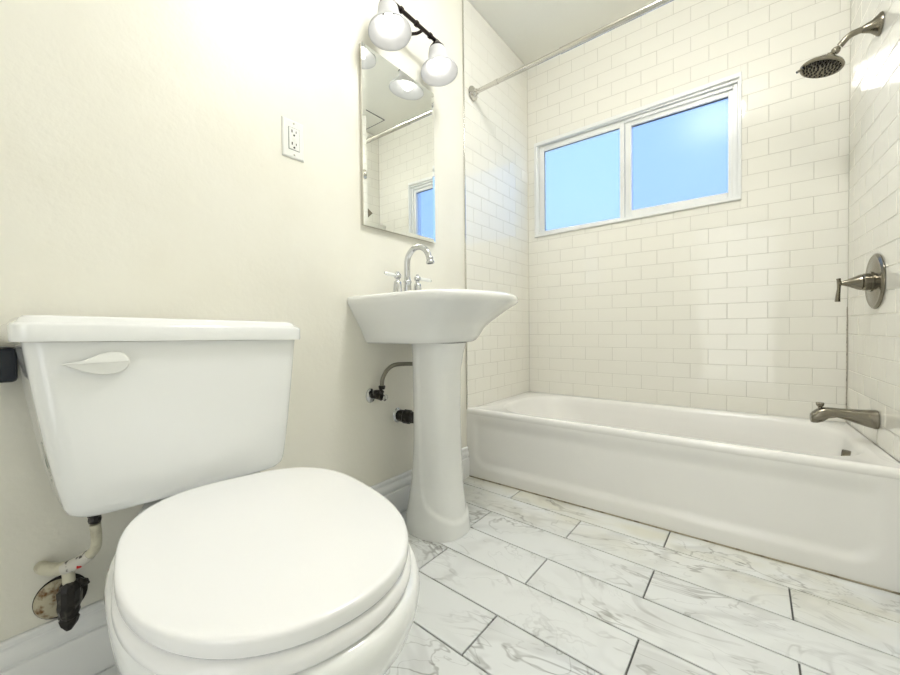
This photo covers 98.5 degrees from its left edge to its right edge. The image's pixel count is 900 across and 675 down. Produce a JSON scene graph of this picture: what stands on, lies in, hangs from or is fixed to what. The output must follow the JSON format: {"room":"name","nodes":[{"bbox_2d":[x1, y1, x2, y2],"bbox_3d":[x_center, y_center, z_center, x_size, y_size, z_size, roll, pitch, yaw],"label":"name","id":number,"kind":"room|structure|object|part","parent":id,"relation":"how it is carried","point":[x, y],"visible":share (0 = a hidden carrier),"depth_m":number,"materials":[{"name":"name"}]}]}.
{"room":"bathroom","nodes":[
{"label":"bathroom","id":0,"kind":"room"},
{"bbox_2d":[0,0,529,641],"bbox_3d":[-0.559,-0.477,1.333,0.121,2.595,3.668,0,2,38],"label":"wall","id":1,"kind":"structure","parent":0,"point":[145,173],"depth_m":1.15,"materials":[{"name":"paint"}]},
{"bbox_2d":[0,345,17,382],"bbox_3d":[-0.925,0.054,0.721,0.066,0.072,0.158,0,2,38],"label":"toilet paper holder","id":2,"kind":"object","parent":1,"relation":"attached to","point":[8,356],"visible":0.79,"depth_m":0.75,"materials":[{"name":"black"}]},
{"bbox_2d":[32,515,101,630],"bbox_3d":[-0.813,0.487,0.825,0.116,0.267,0.100,0,2,38],"label":"water valve","id":3,"kind":"object","parent":1,"relation":"attached to","point":[61,597],"visible":0.98,"depth_m":0.82,"materials":[{"name":"black"}]},
{"bbox_3d":[-0.810,0.604,0.825,0.019,0.034,0.034,0,2,38],"label":"valve handle","id":4,"kind":"part","parent":3,"relation":"part of","materials":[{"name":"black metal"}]},
{"bbox_2d":[0,446,469,674],"bbox_3d":[-0.727,0.691,1.016,0.018,0.157,2.666,0,2,38],"label":"baseboard","id":5,"kind":"structure","parent":1,"relation":"attached to","point":[46,648],"depth_m":0.86,"materials":[{"name":"white paint"}]},
{"bbox_2d":[281,116,303,162],"bbox_3d":[-0.517,-0.654,1.280,0.010,0.124,0.076,0,2,38],"label":"power outlet","id":6,"kind":"object","parent":1,"relation":"attached to","point":[292,131],"visible":1,"depth_m":1.28,"materials":[{"name":"white plastic"}]},
{"bbox_2d":[288,126,299,152],"bbox_3d":[-0.515,-0.654,1.280,0.001,0.073,0.039,0,2,38],"label":"receptacle","id":7,"kind":"object","parent":6,"relation":"attached to","point":[293,131],"depth_m":1.28,"materials":[{"name":"white plastic"}]},
{"bbox_2d":[366,362,412,402],"bbox_3d":[-0.230,0.181,1.558,0.214,0.158,0.067,-1,1,-20],"label":"water valve","id":8,"kind":"object","parent":1,"relation":"attached to","point":[371,394],"visible":0.92,"depth_m":1.54,"materials":[{"name":"silver metal"}]},
{"bbox_3d":[-0.257,0.239,1.534,0.017,0.026,0.043,0,1,12],"label":"valve handle","id":9,"kind":"part","parent":8,"relation":"part of","materials":[{"name":"silver metal"}]},
{"bbox_2d":[359,42,434,242],"bbox_3d":[-0.210,-0.790,1.661,0.020,0.697,0.425,0,2,38],"label":"mirror","id":10,"kind":"object","parent":1,"relation":"attached to","point":[397,112],"visible":1,"depth_m":1.62,"materials":[{"name":"grey mirror"}]},
{"bbox_2d":[393,408,412,423],"bbox_3d":[-0.181,0.335,1.652,0.110,0.068,0.061,0,1,20],"label":"drain pipe","id":11,"kind":"object","parent":1,"relation":"attached to","point":[405,416],"visible":0.86,"depth_m":1.64,"materials":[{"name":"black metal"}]},
{"bbox_2d":[368,0,457,86],"bbox_3d":[-0.153,-1.242,1.586,0.200,0.205,0.454,0,2,38],"label":"vanity light","id":12,"kind":"object","parent":1,"relation":"attached to","point":[388,30],"visible":1,"depth_m":1.53,"materials":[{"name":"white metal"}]},
{"bbox_3d":[-0.229,-1.203,1.465,0.058,0.102,0.059,0,2,38],"label":"bulb","id":13,"kind":"part","parent":12,"relation":"part of","materials":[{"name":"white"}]},
{"bbox_3d":[-0.227,-1.203,1.460,0.161,0.135,0.163,0,2,38],"label":"lamp shade","id":14,"kind":"part","parent":12,"relation":"part of","materials":[{"name":"white glass"}]},
{"bbox_3d":[-0.164,-1.295,1.649,0.106,0.022,0.027,-1,1,2],"label":"arm","id":15,"kind":"part","parent":12,"relation":"part of","materials":[{"name":"brown metal"}]},
{"bbox_3d":[-0.050,-1.210,1.694,0.058,0.102,0.059,0,2,38],"label":"bulb","id":16,"kind":"part","parent":12,"relation":"part of","materials":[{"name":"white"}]},
{"bbox_3d":[-0.047,-1.210,1.689,0.161,0.135,0.163,0,2,38],"label":"lamp shade","id":17,"kind":"part","parent":12,"relation":"part of","materials":[{"name":"white glass"}]},
{"bbox_2d":[462,0,467,408],"bbox_3d":[0.078,-0.706,2.041,0.007,2.179,0.010,0,2,38],"label":"trim","id":18,"kind":"structure","parent":1,"relation":"attached to","point":[462,0],"depth_m":2.03,"materials":[{"name":"grey"}]},
{"bbox_2d":[95,476,899,674],"bbox_3d":[0.183,0.794,0.789,1.970,0.060,3.668,0,2,38],"label":"floor","id":19,"kind":"structure","parent":0,"point":[536,584],"depth_m":1.09,"materials":[{"name":"grey tile"}]},
{"bbox_2d":[0,315,419,674],"bbox_3d":[-0.411,0.364,0.740,0.830,0.817,0.530,0,2,38],"label":"toilet","id":20,"kind":"object","parent":19,"relation":"on","point":[226,566],"visible":1,"depth_m":0.69,"materials":[{"name":"white ceramic"}]},
{"bbox_3d":[-0.662,0.049,0.727,0.024,0.044,0.098,0,2,38],"label":"flush lever","id":21,"kind":"part","parent":20,"relation":"part of","materials":[{"name":"white plastic"}]},
{"bbox_3d":[-0.647,-0.017,0.913,0.242,0.057,0.530,0,2,38],"label":"tank lid","id":22,"kind":"part","parent":20,"relation":"part of","materials":[{"name":"white ceramic"}]},
{"bbox_3d":[-0.641,0.179,0.920,0.208,0.354,0.509,0,2,38],"label":"tank","id":23,"kind":"part","parent":20,"relation":"part of","materials":[{"name":"white ceramic"}]},
{"bbox_3d":[-0.306,0.356,0.673,0.559,0.025,0.438,0,2,38],"label":"seat","id":24,"kind":"part","parent":20,"relation":"part of","materials":[{"name":"white plastic"}]},
{"bbox_3d":[-0.308,0.329,0.674,0.555,0.028,0.430,0,2,38],"label":"seat lid","id":25,"kind":"part","parent":20,"relation":"part of","materials":[{"name":"white plastic"}]},
{"bbox_3d":[-0.388,0.570,0.750,0.805,0.403,0.442,0,2,38],"label":"bowl","id":26,"kind":"part","parent":20,"relation":"part of","materials":[{"name":"white ceramic"}]},
{"bbox_2d":[347,289,517,542],"bbox_3d":[-0.014,0.295,1.508,0.524,0.911,0.528,0,2,38],"label":"pedestal sink","id":27,"kind":"object","parent":19,"relation":"on","point":[438,324],"visible":1,"depth_m":1.44,"materials":[{"name":"white ceramic"}]},
{"bbox_2d":[384,244,433,291],"bbox_3d":[-0.166,-0.268,1.585,0.196,0.212,0.201,-1,1,-6],"label":"faucet","id":28,"kind":"object","parent":27,"relation":"on","point":[397,287],"visible":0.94,"depth_m":1.56,"materials":[{"name":"silver metal"}]},
{"bbox_3d":[-0.232,-0.246,1.510,0.016,0.016,0.062,0,1,30],"label":"lever","id":29,"kind":"part","parent":28,"relation":"part of","materials":[{"name":"white plastic"}]},
{"bbox_3d":[-0.209,-0.212,1.547,0.044,0.104,0.044,0,2,38],"label":"handle","id":30,"kind":"part","parent":28,"relation":"part of","materials":[{"name":"silver metal"}]},
{"bbox_3d":[-0.174,-0.206,1.591,0.048,0.090,0.048,0,2,38],"label":"spout","id":31,"kind":"part","parent":28,"relation":"part of","materials":[{"name":"silver metal"}]},
{"bbox_3d":[-0.137,-0.215,1.638,0.044,0.104,0.044,0,2,38],"label":"handle","id":32,"kind":"part","parent":28,"relation":"part of","materials":[{"name":"silver metal"}]},
{"bbox_3d":[-0.108,-0.248,1.667,0.063,0.017,0.016,-2,2,-43],"label":"lever","id":33,"kind":"part","parent":28,"relation":"part of","materials":[{"name":"white plastic"}]},
{"bbox_2d":[347,289,517,343],"bbox_3d":[-0.019,-0.070,1.501,0.524,0.181,0.528,0,2,38],"label":"basin","id":34,"kind":"object","parent":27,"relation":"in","point":[425,316],"depth_m":1.35,"materials":[{"name":"white ceramic"}]},
{"bbox_2d":[466,391,899,592],"bbox_3d":[0.934,0.550,1.875,1.568,0.362,0.740,0,2,38],"label":"bathtub","id":35,"kind":"object","parent":19,"relation":"on","point":[821,496],"visible":1,"depth_m":1.49,"materials":[{"name":"white ceramic"}]},
{"bbox_2d":[469,475,899,594],"bbox_3d":[0.707,0.738,1.585,1.566,0.006,0.003,0,2,38],"label":"trim","id":36,"kind":"structure","parent":35,"relation":"attached to","point":[865,584],"depth_m":1.39,"materials":[{"name":"white"}]},
{"bbox_3d":[1.399,0.434,1.369,0.027,0.071,0.024,0,2,38],"label":"trip lever","id":37,"kind":"part","parent":35,"relation":"part of","materials":[{"name":"silver metal"}]},
{"bbox_2d":[468,0,654,64],"bbox_3d":[0.152,-1.820,0.733,1.970,0.100,3.668,0,2,38],"label":"ceiling","id":38,"kind":"structure","parent":0,"point":[532,29],"depth_m":2.19,"materials":[{"name":"white paint"}]},
{"bbox_2d":[527,0,850,423],"bbox_3d":[1.242,-0.515,2.160,1.708,2.595,0.141,0,2,38],"label":"wall","id":39,"kind":"structure","parent":0,"point":[728,306],"depth_m":1.97,"materials":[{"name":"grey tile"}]},
{"bbox_2d":[534,71,741,237],"bbox_3d":[1.036,-0.985,2.291,1.104,0.639,0.137,0,2,38],"label":"window frame","id":40,"kind":"structure","parent":39,"relation":"in","point":[625,122],"depth_m":2.19,"materials":[{"name":"white plastic"}]},
{"bbox_3d":[0.814,-0.982,2.431,0.532,0.566,0.022,0,2,38],"label":"sliding sash","id":41,"kind":"part","parent":40,"relation":"part of","materials":[{"name":"blue glass"}]},
{"bbox_3d":[1.236,-0.980,2.109,0.527,0.566,0.046,0,2,38],"label":"fixed sash","id":42,"kind":"part","parent":40,"relation":"part of","materials":[{"name":"blue glass"}]},
{"bbox_2d":[846,307,847,421],"bbox_3d":[1.738,0.119,1.698,0.003,0.505,0.003,0,2,38],"label":"trim","id":43,"kind":"structure","parent":39,"relation":"attached to","point":[847,307],"depth_m":1.70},
{"bbox_2d":[847,0,899,462],"bbox_3d":[0.774,-0.468,0.202,0.324,2.595,3.536,0,2,38],"label":"wall","id":44,"kind":"structure","parent":0,"point":[873,359],"depth_m":1.40,"materials":[{"name":"tile"}]},
{"bbox_2d":[468,0,673,100],"bbox_3d":[0.726,-1.313,1.599,1.567,0.076,0.076,0,2,39],"label":"shower curtain rod","id":45,"kind":"object","parent":44,"relation":"attached to","point":[472,91],"visible":1,"depth_m":1.72,"materials":[{"name":"grey metal"}]},
{"bbox_2d":[796,11,883,78],"bbox_3d":[1.418,-1.060,1.423,0.224,0.146,0.128,0,2,38],"label":"shower","id":46,"kind":"object","parent":44,"relation":"attached to","point":[828,64],"visible":1,"depth_m":1.41,"materials":[{"name":"silver metal"}]},
{"bbox_3d":[1.449,-1.083,1.395,0.080,0.048,0.028,0,2,38],"label":"arm","id":47,"kind":"part","parent":46,"relation":"part of","materials":[{"name":"silver metal"}]},
{"bbox_2d":[810,402,879,428],"bbox_3d":[1.443,0.284,1.424,0.177,0.081,0.060,0,2,38],"label":"tub spout","id":48,"kind":"object","parent":44,"relation":"attached to","point":[868,418],"visible":1,"depth_m":1.40,"materials":[{"name":"silver metal"}]},
{"bbox_3d":[1.390,0.258,1.455,0.025,0.029,0.025,0,2,38],"label":"diverter knob","id":49,"kind":"part","parent":48,"relation":"part of","materials":[{"name":"silver metal"}]},
{"bbox_2d":[835,253,885,308],"bbox_3d":[1.484,-0.201,1.417,0.112,0.198,0.198,0,2,38],"label":"shower valve","id":50,"kind":"object","parent":44,"relation":"attached to","point":[873,282],"visible":1,"depth_m":1.38,"materials":[{"name":"silver metal"}]},
{"bbox_3d":[1.443,-0.176,1.442,0.017,0.087,0.025,0,2,38],"label":"lever","id":51,"kind":"part","parent":50,"relation":"part of","materials":[{"name":"silver metal"}]}
]}

